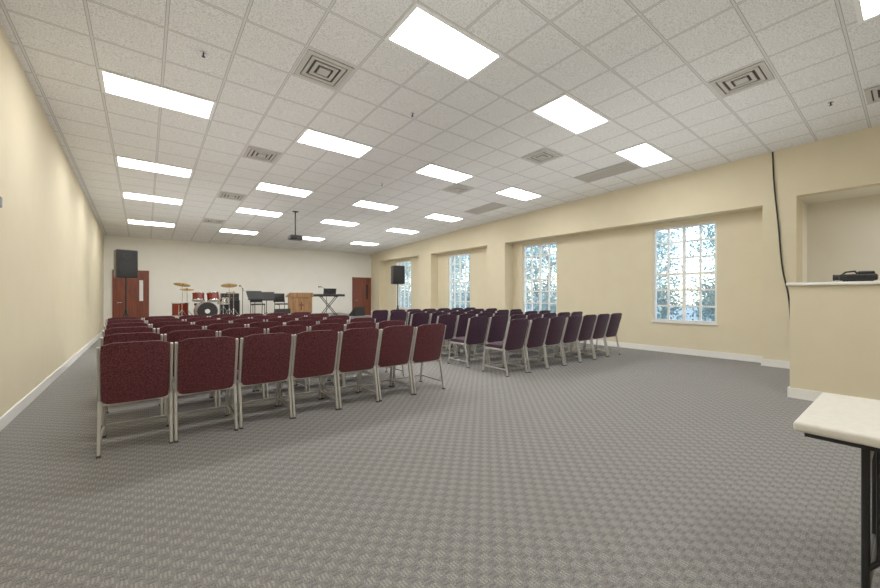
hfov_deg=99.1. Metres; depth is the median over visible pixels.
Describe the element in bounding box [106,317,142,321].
chair
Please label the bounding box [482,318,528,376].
chair
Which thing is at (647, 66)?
ceiling
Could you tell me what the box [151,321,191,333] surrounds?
chair
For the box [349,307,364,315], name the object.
monitor speaker
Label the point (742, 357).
baseboard
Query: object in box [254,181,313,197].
ceiling light
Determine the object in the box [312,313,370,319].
stage platform
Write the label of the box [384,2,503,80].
ceiling light
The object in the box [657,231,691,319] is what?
tree
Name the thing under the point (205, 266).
wall
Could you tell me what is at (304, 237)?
ceiling light
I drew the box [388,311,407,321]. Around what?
chair
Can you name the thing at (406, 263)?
tree
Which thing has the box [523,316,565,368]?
chair
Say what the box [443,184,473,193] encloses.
ceiling vent
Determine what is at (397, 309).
chair
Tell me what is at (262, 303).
chair
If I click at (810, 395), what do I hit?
baseboard
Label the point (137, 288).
door
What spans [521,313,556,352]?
chair
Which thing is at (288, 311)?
monitor speaker
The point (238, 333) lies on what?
chair
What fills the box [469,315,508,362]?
chair
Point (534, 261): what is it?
tree
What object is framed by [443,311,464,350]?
chair
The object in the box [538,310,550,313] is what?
chair
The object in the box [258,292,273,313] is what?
music stand
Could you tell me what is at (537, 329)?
chair
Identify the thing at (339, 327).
chair
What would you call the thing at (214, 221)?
ceiling vent
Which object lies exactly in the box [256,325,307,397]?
chair
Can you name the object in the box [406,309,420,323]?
chair
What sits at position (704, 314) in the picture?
tree
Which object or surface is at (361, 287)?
door
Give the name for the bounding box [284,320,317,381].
chair
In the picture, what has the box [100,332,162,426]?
chair
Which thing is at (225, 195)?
ceiling vent
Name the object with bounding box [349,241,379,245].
ceiling light
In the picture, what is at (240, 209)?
ceiling light
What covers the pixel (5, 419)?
baseboard
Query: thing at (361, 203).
ceiling light
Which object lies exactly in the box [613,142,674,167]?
ceiling light
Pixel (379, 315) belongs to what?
chair
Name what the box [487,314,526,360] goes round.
chair
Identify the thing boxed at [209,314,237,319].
chair
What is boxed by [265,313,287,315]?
chair
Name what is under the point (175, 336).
chair
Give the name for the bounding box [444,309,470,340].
chair
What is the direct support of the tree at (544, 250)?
on the lawn
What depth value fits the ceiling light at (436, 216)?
11.13 m
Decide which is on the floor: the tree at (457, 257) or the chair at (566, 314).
the chair at (566, 314)
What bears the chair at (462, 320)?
on the floor
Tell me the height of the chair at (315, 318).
0.880 m
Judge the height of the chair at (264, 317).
0.880 m
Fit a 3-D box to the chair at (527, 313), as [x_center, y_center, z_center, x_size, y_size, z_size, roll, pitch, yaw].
[1.966,0.810,8.992,0.484,0.880,0.628,0,0,-38]
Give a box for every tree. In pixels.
[402,262,410,306]
[402,262,410,306]
[402,267,410,306]
[452,255,469,307]
[452,255,469,308]
[452,259,468,308]
[456,255,469,307]
[527,244,555,312]
[527,247,538,310]
[527,247,555,311]
[657,227,698,319]
[657,227,705,318]
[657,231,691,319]
[676,224,714,320]
[686,226,714,320]
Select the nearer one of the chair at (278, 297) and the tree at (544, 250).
the chair at (278, 297)
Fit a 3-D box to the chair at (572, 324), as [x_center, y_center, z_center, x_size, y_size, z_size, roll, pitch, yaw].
[2.263,0.810,6.977,0.484,0.880,0.628,0,0,-39]
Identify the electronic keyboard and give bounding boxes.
[313,288,344,314]
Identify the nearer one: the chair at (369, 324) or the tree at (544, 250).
the chair at (369, 324)
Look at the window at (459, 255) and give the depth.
13.79 m
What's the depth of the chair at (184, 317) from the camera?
6.86 m
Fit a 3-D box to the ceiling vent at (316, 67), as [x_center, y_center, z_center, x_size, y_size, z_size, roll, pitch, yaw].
[-1.314,-2.525,4.234,0.510,0.039,0.510,0,0,-38]
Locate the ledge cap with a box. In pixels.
[786,281,879,285]
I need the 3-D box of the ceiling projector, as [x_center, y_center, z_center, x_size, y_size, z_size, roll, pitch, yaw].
[-3.927,-1.874,10.168,0.340,0.768,0.320,0,0,-38]
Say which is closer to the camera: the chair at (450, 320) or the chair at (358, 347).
the chair at (358, 347)
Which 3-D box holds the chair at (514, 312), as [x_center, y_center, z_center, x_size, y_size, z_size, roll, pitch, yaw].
[1.560,0.810,8.690,0.484,0.880,0.628,0,0,-38]
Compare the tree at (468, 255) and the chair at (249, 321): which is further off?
the tree at (468, 255)
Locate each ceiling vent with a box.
[203,218,224,223]
[217,191,245,200]
[242,146,281,163]
[293,49,353,89]
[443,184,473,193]
[465,202,505,214]
[522,148,562,164]
[574,161,640,182]
[709,60,774,97]
[864,85,879,104]
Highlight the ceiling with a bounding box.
[0,0,879,253]
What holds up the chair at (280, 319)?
on the floor
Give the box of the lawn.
[403,304,712,320]
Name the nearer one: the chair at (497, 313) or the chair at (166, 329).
the chair at (166, 329)
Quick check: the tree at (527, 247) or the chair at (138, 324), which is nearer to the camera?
the chair at (138, 324)
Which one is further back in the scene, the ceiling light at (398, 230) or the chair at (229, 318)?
the ceiling light at (398, 230)
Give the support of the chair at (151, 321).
on the floor
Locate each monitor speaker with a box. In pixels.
[274,309,290,313]
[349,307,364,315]
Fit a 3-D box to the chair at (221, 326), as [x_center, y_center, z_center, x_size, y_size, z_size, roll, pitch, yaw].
[-2.978,0.810,5.145,0.484,0.880,0.628,0,0,-38]
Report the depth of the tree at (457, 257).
24.08 m
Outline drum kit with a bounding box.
[171,283,238,316]
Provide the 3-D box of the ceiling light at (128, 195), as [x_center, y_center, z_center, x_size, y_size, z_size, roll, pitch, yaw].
[-6.663,-2.241,8.729,1.136,0.047,0.566,0,0,-38]
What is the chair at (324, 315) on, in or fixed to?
on the floor
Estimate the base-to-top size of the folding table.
0.740 m
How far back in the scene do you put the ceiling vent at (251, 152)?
6.45 m
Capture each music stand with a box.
[246,291,263,299]
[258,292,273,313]
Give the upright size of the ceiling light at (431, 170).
0.046 m
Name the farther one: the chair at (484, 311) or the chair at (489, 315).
the chair at (484, 311)
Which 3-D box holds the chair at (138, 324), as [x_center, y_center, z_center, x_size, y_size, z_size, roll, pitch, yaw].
[-4.328,0.810,5.214,0.484,0.880,0.628,0,0,-38]
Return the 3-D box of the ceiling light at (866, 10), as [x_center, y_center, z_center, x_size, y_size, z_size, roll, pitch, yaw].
[3.704,-2.597,2.990,1.136,0.049,0.566,0,0,-38]
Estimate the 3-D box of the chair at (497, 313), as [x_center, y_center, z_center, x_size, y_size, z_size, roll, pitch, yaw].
[1.166,0.810,8.366,0.484,0.880,0.628,0,0,-39]
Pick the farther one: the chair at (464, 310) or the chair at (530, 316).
the chair at (464, 310)
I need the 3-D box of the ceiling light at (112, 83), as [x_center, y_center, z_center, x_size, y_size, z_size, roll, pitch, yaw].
[-3.491,-2.477,4.697,1.136,0.050,0.566,0,0,-38]
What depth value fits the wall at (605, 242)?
8.04 m
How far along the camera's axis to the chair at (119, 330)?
4.30 m
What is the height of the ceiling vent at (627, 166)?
0.052 m
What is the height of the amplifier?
0.900 m
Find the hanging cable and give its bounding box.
[772,152,789,315]
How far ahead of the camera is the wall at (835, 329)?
4.28 m
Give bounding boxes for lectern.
[286,293,312,312]
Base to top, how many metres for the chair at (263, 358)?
0.880 m
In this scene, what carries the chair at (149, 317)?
on the floor
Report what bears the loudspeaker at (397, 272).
on the floor
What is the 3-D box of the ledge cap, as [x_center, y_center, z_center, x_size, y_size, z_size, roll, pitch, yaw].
[5.553,-0.133,3.090,0.220,0.035,3.990,0,0,-38]
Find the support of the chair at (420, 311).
on the floor
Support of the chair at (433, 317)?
on the floor
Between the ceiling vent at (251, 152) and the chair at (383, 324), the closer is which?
the chair at (383, 324)
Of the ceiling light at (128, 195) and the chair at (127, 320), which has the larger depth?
the ceiling light at (128, 195)
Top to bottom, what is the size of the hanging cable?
3.439 m
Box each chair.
[96,340,173,458]
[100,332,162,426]
[102,326,154,337]
[104,322,149,330]
[105,319,145,325]
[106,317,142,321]
[143,316,176,321]
[146,318,183,326]
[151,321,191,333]
[157,325,203,381]
[163,329,217,414]
[172,336,238,442]
[177,315,207,320]
[185,317,218,324]
[193,319,230,328]
[204,323,245,392]
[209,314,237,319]
[212,327,265,405]
[219,316,249,322]
[229,333,293,428]
[231,318,264,326]
[239,313,264,317]
[247,321,284,386]
[250,300,264,313]
[251,315,278,321]
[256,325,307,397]
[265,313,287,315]
[266,317,296,322]
[273,293,287,309]
[278,330,339,418]
[279,314,304,318]
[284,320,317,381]
[291,312,311,316]
[295,323,345,391]
[297,316,323,323]
[306,313,329,318]
[318,319,347,324]
[321,327,379,409]
[325,315,350,319]
[329,321,376,385]
[348,317,375,323]
[359,325,414,401]
[365,320,405,376]
[371,310,388,322]
[388,309,405,318]
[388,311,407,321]
[392,323,445,394]
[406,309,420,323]
[406,310,424,343]
[410,312,429,345]
[413,310,441,339]
[429,312,447,350]
[436,314,456,358]
[441,313,475,355]
[442,309,456,313]
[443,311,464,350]
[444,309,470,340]
[448,316,488,367]
[451,311,480,344]
[459,313,492,355]
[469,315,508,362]
[476,312,508,351]
[480,310,495,344]
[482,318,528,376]
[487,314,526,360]
[503,317,548,372]
[506,311,522,328]
[512,313,541,357]
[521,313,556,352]
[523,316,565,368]
[524,311,537,315]
[535,312,569,350]
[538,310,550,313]
[540,315,581,365]
[549,311,582,349]
[556,314,596,361]
[571,314,609,358]
[584,313,621,356]
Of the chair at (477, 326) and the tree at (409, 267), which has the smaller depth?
the chair at (477, 326)
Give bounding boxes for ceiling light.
[98,68,216,119]
[114,155,193,178]
[121,191,183,204]
[126,219,175,227]
[218,228,258,234]
[234,207,284,217]
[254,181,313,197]
[294,127,374,158]
[303,236,325,240]
[318,218,360,226]
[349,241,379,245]
[351,200,398,211]
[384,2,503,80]
[384,228,420,233]
[413,163,474,183]
[424,213,464,221]
[494,186,543,200]
[530,93,611,134]
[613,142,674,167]
[853,0,879,23]
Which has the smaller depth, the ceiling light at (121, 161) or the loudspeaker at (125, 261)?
the ceiling light at (121, 161)
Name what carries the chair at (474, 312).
on the floor
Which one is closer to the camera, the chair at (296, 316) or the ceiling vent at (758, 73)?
the ceiling vent at (758, 73)
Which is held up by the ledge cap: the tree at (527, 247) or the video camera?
the video camera
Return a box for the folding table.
[793,393,879,587]
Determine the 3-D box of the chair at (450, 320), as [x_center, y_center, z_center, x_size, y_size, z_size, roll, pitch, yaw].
[-0.016,0.810,7.422,0.484,0.880,0.628,0,0,-38]
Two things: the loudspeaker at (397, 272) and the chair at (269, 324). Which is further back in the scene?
the loudspeaker at (397, 272)
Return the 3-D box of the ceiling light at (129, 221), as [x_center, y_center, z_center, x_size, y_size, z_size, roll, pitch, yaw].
[-8.425,-2.090,10.969,1.136,0.046,0.566,0,0,-38]
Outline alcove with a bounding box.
[799,185,879,281]
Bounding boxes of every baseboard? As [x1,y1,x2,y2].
[0,332,101,430]
[578,340,789,368]
[787,386,879,400]
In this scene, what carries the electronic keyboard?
on the stage platform
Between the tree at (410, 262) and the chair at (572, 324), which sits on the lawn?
the tree at (410, 262)
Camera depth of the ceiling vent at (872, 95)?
4.76 m
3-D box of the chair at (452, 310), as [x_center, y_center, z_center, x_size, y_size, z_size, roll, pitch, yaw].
[0.086,0.810,9.759,0.484,0.880,0.628,0,0,-38]
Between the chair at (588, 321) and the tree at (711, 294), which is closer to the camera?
the chair at (588, 321)
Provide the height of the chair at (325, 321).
0.880 m
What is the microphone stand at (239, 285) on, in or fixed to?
on the stage platform
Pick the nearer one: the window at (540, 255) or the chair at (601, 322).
the chair at (601, 322)
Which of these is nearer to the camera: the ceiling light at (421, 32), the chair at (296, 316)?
the ceiling light at (421, 32)
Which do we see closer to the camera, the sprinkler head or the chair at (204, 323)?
the sprinkler head
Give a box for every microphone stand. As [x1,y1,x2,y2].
[239,285,243,313]
[318,286,329,313]
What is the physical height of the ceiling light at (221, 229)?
0.044 m
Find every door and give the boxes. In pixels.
[112,270,148,317]
[352,277,370,315]
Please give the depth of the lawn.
29.81 m
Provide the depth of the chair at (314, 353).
3.92 m
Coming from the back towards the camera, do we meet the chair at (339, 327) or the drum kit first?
the drum kit
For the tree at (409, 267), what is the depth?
40.18 m
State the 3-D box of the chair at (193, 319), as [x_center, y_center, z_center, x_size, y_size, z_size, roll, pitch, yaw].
[-4.146,0.810,6.490,0.484,0.880,0.628,0,0,-38]
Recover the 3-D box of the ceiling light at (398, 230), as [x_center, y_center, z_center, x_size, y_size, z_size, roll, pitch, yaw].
[-1.287,-2.208,12.958,1.136,0.042,0.566,0,0,-38]
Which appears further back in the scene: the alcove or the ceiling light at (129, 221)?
the ceiling light at (129, 221)
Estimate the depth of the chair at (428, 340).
4.83 m
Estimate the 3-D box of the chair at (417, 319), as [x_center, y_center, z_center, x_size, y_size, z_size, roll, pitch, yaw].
[-0.568,0.810,8.133,0.484,0.880,0.628,0,0,-39]
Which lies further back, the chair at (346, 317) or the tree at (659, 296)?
the tree at (659, 296)
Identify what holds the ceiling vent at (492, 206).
in the ceiling
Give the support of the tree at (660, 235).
on the lawn
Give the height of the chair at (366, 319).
0.880 m
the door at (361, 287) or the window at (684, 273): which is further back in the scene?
the door at (361, 287)
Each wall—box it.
[0,23,103,416]
[104,235,370,325]
[371,126,879,361]
[790,284,879,399]
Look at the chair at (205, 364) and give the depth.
3.31 m
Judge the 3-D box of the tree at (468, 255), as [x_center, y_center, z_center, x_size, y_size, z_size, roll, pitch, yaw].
[2.625,-1.944,21.395,3.995,6.985,4.404,0,0,21]
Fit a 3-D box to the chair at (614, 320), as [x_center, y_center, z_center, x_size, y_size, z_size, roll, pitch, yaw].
[3.454,0.810,7.926,0.484,0.880,0.628,0,0,-38]
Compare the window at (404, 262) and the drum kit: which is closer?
the drum kit
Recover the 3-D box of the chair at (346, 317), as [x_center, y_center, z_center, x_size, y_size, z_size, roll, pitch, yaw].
[-2.016,0.810,7.021,0.484,0.880,0.628,0,0,-38]
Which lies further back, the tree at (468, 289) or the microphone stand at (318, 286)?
the tree at (468, 289)
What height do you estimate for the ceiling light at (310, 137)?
0.048 m
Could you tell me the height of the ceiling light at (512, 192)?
0.045 m
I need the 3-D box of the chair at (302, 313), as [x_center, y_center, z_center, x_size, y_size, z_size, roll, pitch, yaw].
[-3.186,0.810,8.361,0.484,0.880,0.628,0,0,-38]
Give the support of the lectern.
on the stage platform
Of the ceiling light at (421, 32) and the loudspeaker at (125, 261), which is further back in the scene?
the loudspeaker at (125, 261)
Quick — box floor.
[0,336,879,587]
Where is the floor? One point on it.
(634, 468)
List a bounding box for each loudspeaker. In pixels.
[114,249,137,316]
[391,265,404,309]
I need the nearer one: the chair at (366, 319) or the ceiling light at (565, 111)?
the ceiling light at (565, 111)
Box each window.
[397,261,410,308]
[449,253,469,308]
[523,242,556,313]
[651,221,717,325]
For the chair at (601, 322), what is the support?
on the floor
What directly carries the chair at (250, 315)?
on the floor
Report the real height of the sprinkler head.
0.045 m
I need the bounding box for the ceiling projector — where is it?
[288,211,302,240]
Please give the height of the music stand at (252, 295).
0.932 m
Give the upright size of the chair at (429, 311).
0.880 m
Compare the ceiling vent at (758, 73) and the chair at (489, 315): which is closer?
the ceiling vent at (758, 73)
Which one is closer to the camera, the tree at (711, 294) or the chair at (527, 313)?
the chair at (527, 313)
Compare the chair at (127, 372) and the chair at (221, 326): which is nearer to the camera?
the chair at (127, 372)
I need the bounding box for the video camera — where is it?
[833,270,877,281]
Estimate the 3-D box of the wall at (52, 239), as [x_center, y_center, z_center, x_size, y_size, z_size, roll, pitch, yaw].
[-4.953,-0.785,4.469,0.150,4.071,19.450,0,0,-38]
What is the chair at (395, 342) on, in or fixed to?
on the floor
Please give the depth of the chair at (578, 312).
8.37 m
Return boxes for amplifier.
[220,292,239,315]
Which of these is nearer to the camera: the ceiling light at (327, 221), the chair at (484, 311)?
the chair at (484, 311)
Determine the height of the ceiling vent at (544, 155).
0.036 m
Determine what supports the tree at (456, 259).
on the lawn
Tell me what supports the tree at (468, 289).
on the lawn

